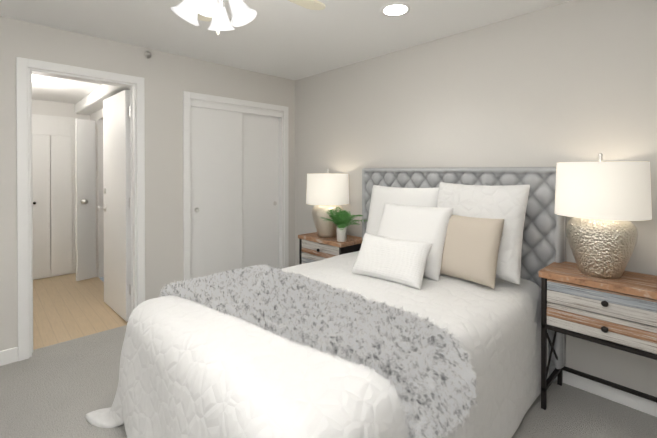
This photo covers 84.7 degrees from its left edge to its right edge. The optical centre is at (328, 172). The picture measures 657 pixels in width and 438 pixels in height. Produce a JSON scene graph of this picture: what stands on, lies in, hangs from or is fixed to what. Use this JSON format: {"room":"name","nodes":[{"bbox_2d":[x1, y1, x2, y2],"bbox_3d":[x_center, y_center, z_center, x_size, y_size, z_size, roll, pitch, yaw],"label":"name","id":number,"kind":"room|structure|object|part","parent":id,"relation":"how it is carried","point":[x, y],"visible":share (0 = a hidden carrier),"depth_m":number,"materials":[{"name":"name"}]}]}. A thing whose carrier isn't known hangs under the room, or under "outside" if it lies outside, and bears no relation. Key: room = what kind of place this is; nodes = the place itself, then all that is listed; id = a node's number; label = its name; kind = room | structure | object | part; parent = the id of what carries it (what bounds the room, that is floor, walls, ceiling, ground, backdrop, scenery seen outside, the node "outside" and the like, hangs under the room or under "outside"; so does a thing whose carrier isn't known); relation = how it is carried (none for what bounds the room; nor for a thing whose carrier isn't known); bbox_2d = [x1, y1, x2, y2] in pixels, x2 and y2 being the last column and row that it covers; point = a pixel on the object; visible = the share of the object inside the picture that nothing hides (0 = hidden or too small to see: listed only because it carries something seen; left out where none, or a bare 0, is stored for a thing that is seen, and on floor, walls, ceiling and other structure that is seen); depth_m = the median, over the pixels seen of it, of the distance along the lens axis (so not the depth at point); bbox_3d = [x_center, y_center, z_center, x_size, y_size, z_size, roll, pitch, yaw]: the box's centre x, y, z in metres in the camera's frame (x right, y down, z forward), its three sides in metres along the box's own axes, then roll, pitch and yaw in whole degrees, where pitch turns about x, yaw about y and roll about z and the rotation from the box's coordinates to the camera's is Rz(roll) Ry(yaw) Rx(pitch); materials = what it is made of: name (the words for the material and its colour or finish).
{"room":"bedroom","nodes":[
{"label":"bedroom","id":0,"kind":"room"},
{"bbox_2d":[32,99,89,266],"bbox_3d":[-3.693,0.203,4.322,1.400,2.180,0.120,0,1,-44],"label":"wall","id":1,"kind":"structure","parent":0,"point":[49,108],"depth_m":4.49,"materials":[{"name":"white paint"}]},
{"bbox_2d":[32,134,72,278],"bbox_3d":[-3.604,0.409,4.302,0.894,1.744,0.026,0,1,-44],"label":"bifold door","id":2,"kind":"structure","parent":1,"relation":"in","point":[52,164],"depth_m":4.46,"materials":[{"name":"white wood"}]},
{"bbox_2d":[33,273,72,279],"bbox_3d":[-3.647,1.243,4.281,1.400,0.100,0.014,0,1,-44],"label":"baseboard","id":3,"kind":"structure","parent":1,"relation":"attached to","point":[69,273],"depth_m":4.48,"materials":[{"name":"white wood"}]},
{"bbox_2d":[32,114,77,272],"bbox_3d":[-3.610,0.293,4.308,1.020,2.000,0.016,0,1,-44],"label":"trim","id":4,"kind":"structure","parent":1,"relation":"attached to","point":[52,125],"depth_m":4.56,"materials":[{"name":"white wood"}]},
{"bbox_2d":[32,74,101,103],"bbox_3d":[-2.760,-0.923,3.684,2.120,0.080,2.320,0,1,-44],"label":"ceiling","id":5,"kind":"structure","parent":0,"point":[48,88],"depth_m":3.82,"materials":[{"name":"white paint"}]},
{"bbox_2d":[75,84,129,114],"bbox_3d":[-2.458,-0.820,3.911,0.170,0.130,2.170,0,1,-44],"label":"soffit beam","id":6,"kind":"structure","parent":5,"relation":"attached to","point":[91,103],"depth_m":3.87,"materials":[{"name":"white paint"}]},
{"bbox_2d":[32,325,126,356],"bbox_3d":[-1.904,1.328,2.831,0.700,0.050,0.120,0,1,-44],"label":"threshold","id":7,"kind":"object","parent":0,"point":[54,347],"depth_m":2.79,"materials":[{"name":"carpet"}]},
{"bbox_2d":[33,273,127,349],"bbox_3d":[-2.893,1.323,3.491,1.400,0.050,2.200,0,1,-44],"label":"floor","id":8,"kind":"structure","parent":0,"point":[67,307],"depth_m":3.40,"materials":[{"name":"beige wood"}]},
{"bbox_2d":[90,108,103,277],"bbox_3d":[-2.392,0.205,4.044,0.100,2.180,2.320,0,1,-44],"label":"wall","id":9,"kind":"structure","parent":0,"point":[97,117],"depth_m":4.45,"materials":[{"name":"white paint"}]},
{"bbox_2d":[75,119,95,280],"bbox_3d":[-2.926,0.322,4.344,0.184,1.918,0.205,0,0,35],"label":"hall door","id":10,"kind":"structure","parent":9,"relation":"in","point":[85,172],"depth_m":4.32,"materials":[{"name":"white wood"}]},
{"bbox_3d":[-2.945,0.343,4.317,0.184,0.064,0.064,0,0,35],"label":"knob","id":11,"kind":"part","parent":10,"relation":"part of","materials":[{"name":"silver metal"}]},
{"bbox_2d":[97,90,130,321],"bbox_3d":[-1.954,0.283,3.336,0.772,2.008,0.184,0,1,44],"label":"bedroom door","id":12,"kind":"structure","parent":9,"relation":"in","point":[116,196],"depth_m":3.27,"materials":[{"name":"paint"},{"name":"wood"}]},
{"bbox_3d":[-2.180,0.265,3.557,0.064,0.230,0.184,0,1,44],"label":"knob","id":13,"kind":"part","parent":12,"relation":"part of","materials":[{"name":"silver metal"}]},
{"bbox_3d":[-1.701,0.241,3.092,0.002,1.620,0.070,0,1,-44],"label":"door hinges","id":14,"kind":"part","parent":12,"relation":"part of","materials":[{"name":"silver metal"}]},
{"bbox_2d":[0,16,294,350],"bbox_3d":[-1.802,0.120,2.919,3.800,2.365,0.120,0,1,-44],"label":"wall","id":15,"kind":"structure","parent":0,"point":[169,78],"depth_m":3.11,"materials":[{"name":"white paint"}]},
{"bbox_2d":[0,347,17,365],"bbox_3d":[-2.630,1.259,2.042,1.320,0.100,0.018,0,1,-44],"label":"baseboard","id":16,"kind":"structure","parent":15,"relation":"attached to","point":[10,355],"depth_m":2.46,"materials":[{"name":"white"}]},
{"bbox_2d":[16,57,144,360],"bbox_3d":[-1.904,0.251,2.823,0.820,2.105,0.156,0,1,-44],"label":"door frame","id":17,"kind":"structure","parent":15,"relation":"attached to","point":[25,70],"depth_m":2.60,"materials":[{"name":"white wood"}]},
{"bbox_2d":[144,51,150,57],"bbox_3d":[-1.531,-1.009,3.061,0.060,0.060,0.038,0,1,-44],"label":"sprinkler","id":18,"kind":"object","parent":15,"relation":"attached to","point":[147,54],"visible":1,"depth_m":3.06,"materials":[{"name":"silver metal"}]},
{"bbox_2d":[191,106,278,279],"bbox_3d":[-0.931,0.312,3.738,1.034,1.945,0.064,0,1,-44],"label":"sliding closet door","id":19,"kind":"structure","parent":15,"relation":"in","point":[235,183],"depth_m":3.66,"materials":[{"name":"white wood"}]},
{"bbox_3d":[-0.923,0.347,3.731,0.968,0.048,0.041,0,1,-44],"label":"closet slider handle","id":20,"kind":"part","parent":19,"relation":"part of","materials":[{"name":"silver metal"}]},
{"bbox_2d":[183,91,288,281],"bbox_3d":[-0.932,0.274,3.739,1.190,2.045,0.138,0,1,-44],"label":"trim","id":21,"kind":"structure","parent":15,"relation":"attached to","point":[280,112],"depth_m":3.62,"materials":[{"name":"white wood"}]},
{"bbox_2d":[0,0,571,79],"bbox_3d":[-0.467,-1.093,1.511,4.040,0.080,3.990,0,1,-44],"label":"ceiling","id":22,"kind":"structure","parent":0,"point":[286,39],"depth_m":2.61,"materials":[{"name":"white paint"}]},
{"bbox_2d":[171,0,325,34],"bbox_3d":[-0.446,-0.815,1.567,1.134,0.474,1.185,0,1,-44],"label":"ceiling fan","id":23,"kind":"object","parent":22,"relation":"hanging from","point":[193,12],"visible":1,"depth_m":1.54,"materials":[{"name":"white"}]},
{"bbox_3d":[-0.484,-0.695,1.532,0.303,0.127,0.303,0,1,-44],"label":"glass","id":24,"kind":"part","parent":23,"relation":"part of","materials":[{"name":"white glass"}]},
{"bbox_2d":[380,2,410,16],"bbox_3d":[0.433,-1.055,2.335,0.200,0.006,0.200,0,1,-44],"label":"recessed light","id":25,"kind":"object","parent":22,"relation":"in","point":[395,10],"depth_m":2.32,"materials":[{"name":"white plastic"}]},
{"bbox_2d":[0,331,656,437],"bbox_3d":[-0.467,1.337,1.528,3.800,0.050,3.750,0,1,-44],"label":"floor carpet","id":26,"kind":"object","parent":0,"point":[61,393],"visible":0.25,"depth_m":2.04,"materials":[{"name":"grey carpet"}]},
{"bbox_2d":[86,167,565,437],"bbox_3d":[0.112,0.646,2.045,2.219,1.366,1.765,0,1,-44],"label":"bed","id":27,"kind":"object","parent":26,"relation":"on","point":[418,315],"visible":1,"depth_m":1.66,"materials":[{"name":"white fabric"}]},
{"bbox_2d":[86,251,548,437],"bbox_3d":[0.069,0.989,2.005,2.106,0.682,1.772,0,1,-44],"label":"comforter","id":28,"kind":"object","parent":27,"relation":"on","point":[191,366],"depth_m":1.41,"materials":[{"name":"white fabric"}]},
{"bbox_2d":[159,264,477,437],"bbox_3d":[-0.212,0.756,1.738,0.655,0.286,1.557,0,1,-44],"label":"throw","id":29,"kind":"object","parent":27,"relation":"on","point":[374,371],"depth_m":1.35,"materials":[{"name":"fabric"}]},
{"bbox_2d":[377,203,452,280],"bbox_3d":[0.545,0.440,2.431,0.550,0.500,0.157,0,-25,43],"label":"pillow","id":30,"kind":"object","parent":27,"relation":"on","point":[434,225],"depth_m":2.31,"materials":[{"name":"white fabric"}]},
{"bbox_3d":[0.880,0.631,2.773,0.100,1.345,1.600,0,1,-44],"label":"headboard","id":31,"kind":"part","parent":27,"relation":"part of","materials":[{"name":"grey fabric"}]},
{"bbox_2d":[440,214,503,288],"bbox_3d":[0.847,0.458,2.209,0.126,0.420,0.420,23,-14,-38],"label":"pillow","id":32,"kind":"object","parent":27,"relation":"on","point":[472,249],"depth_m":2.13,"materials":[{"name":"beige fabric"}]},
{"bbox_2d":[298,232,362,264],"bbox_3d":[0.028,0.954,3.442,0.368,0.690,0.594,0,1,-44],"label":"nightstand","id":33,"kind":"object","parent":26,"relation":"on","point":[313,246],"visible":0.38,"depth_m":3.33,"materials":[{"name":"brown wood"}]},
{"bbox_3d":[0.031,0.775,3.443,0.321,0.249,0.520,0,1,-44],"label":"drawer","id":34,"kind":"part","parent":33,"relation":"part of","materials":[{"name":"brown wood"}]},
{"bbox_3d":[0.036,0.971,3.450,0.345,0.655,0.570,0,1,-44],"label":"frame","id":35,"kind":"part","parent":33,"relation":"part of","materials":[{"name":"wood"}]},
{"bbox_2d":[306,169,348,237],"bbox_3d":[-0.007,0.283,3.465,0.414,0.650,0.414,0,1,-44],"label":"lamp","id":36,"kind":"object","parent":33,"relation":"on","point":[327,191],"visible":0.92,"depth_m":3.32,"materials":[{"name":"white fabric"}]},
{"bbox_3d":[-0.007,0.150,3.464,0.414,0.285,0.414,0,1,-44],"label":"lamp shade","id":37,"kind":"part","parent":36,"relation":"part of","materials":[{"name":"white fabric"}]},
{"bbox_2d":[321,207,367,241],"bbox_3d":[0.145,0.460,3.132,0.348,0.300,0.417,0,1,-44],"label":"plant","id":38,"kind":"object","parent":33,"relation":"on","point":[342,220],"visible":1,"depth_m":3.17,"materials":[{"name":"green plant"}]},
{"bbox_3d":[0.118,0.547,3.213,0.094,0.125,0.094,0,1,-44],"label":"pot","id":39,"kind":"part","parent":38,"relation":"part of","materials":[{"name":"white ceramic"}]},
{"bbox_2d":[538,261,656,409],"bbox_3d":[1.494,0.927,1.905,0.368,0.765,0.594,0,1,-44],"label":"nightstand","id":40,"kind":"object","parent":26,"relation":"on","point":[619,313],"visible":0.98,"depth_m":1.84,"materials":[{"name":"wood"}]},
{"bbox_3d":[1.496,0.711,1.906,0.321,0.249,0.520,0,1,-44],"label":"drawer","id":41,"kind":"part","parent":40,"relation":"part of","materials":[{"name":"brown wood"}]},
{"bbox_2d":[555,153,651,278],"bbox_3d":[1.456,0.218,1.931,0.414,0.650,0.414,0,1,-44],"label":"lamp","id":42,"kind":"object","parent":40,"relation":"on","point":[603,204],"visible":1,"depth_m":1.80,"materials":[{"name":"white fabric"}]},
{"bbox_3d":[1.489,0.038,1.895,0.340,0.290,0.294,0,1,-44],"label":"stem","id":43,"kind":"part","parent":42,"relation":"part of","materials":[{"name":"silver metal"}]},
{"bbox_3d":[1.456,0.086,1.930,0.414,0.285,0.414,0,1,-44],"label":"lamp shade","id":44,"kind":"part","parent":42,"relation":"part of","materials":[{"name":"white fabric"}]},
{"bbox_3d":[1.370,0.712,1.786,0.027,0.158,0.030,0,1,-44],"label":"knob","id":45,"kind":"part","parent":40,"relation":"part of","materials":[{"name":"black metal"}]},
{"bbox_2d":[295,0,656,396],"bbox_3d":[0.951,0.120,2.872,0.120,2.365,3.990,0,1,-44],"label":"wall","id":46,"kind":"structure","parent":0,"point":[568,81],"depth_m":2.46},
{"bbox_2d":[556,370,656,416],"bbox_3d":[0.890,1.253,2.843,0.020,0.100,3.720,0,1,-44],"label":"baseboard","id":47,"kind":"structure","parent":46,"relation":"attached to","point":[644,405],"depth_m":2.07,"materials":[{"name":"white"}]}
]}

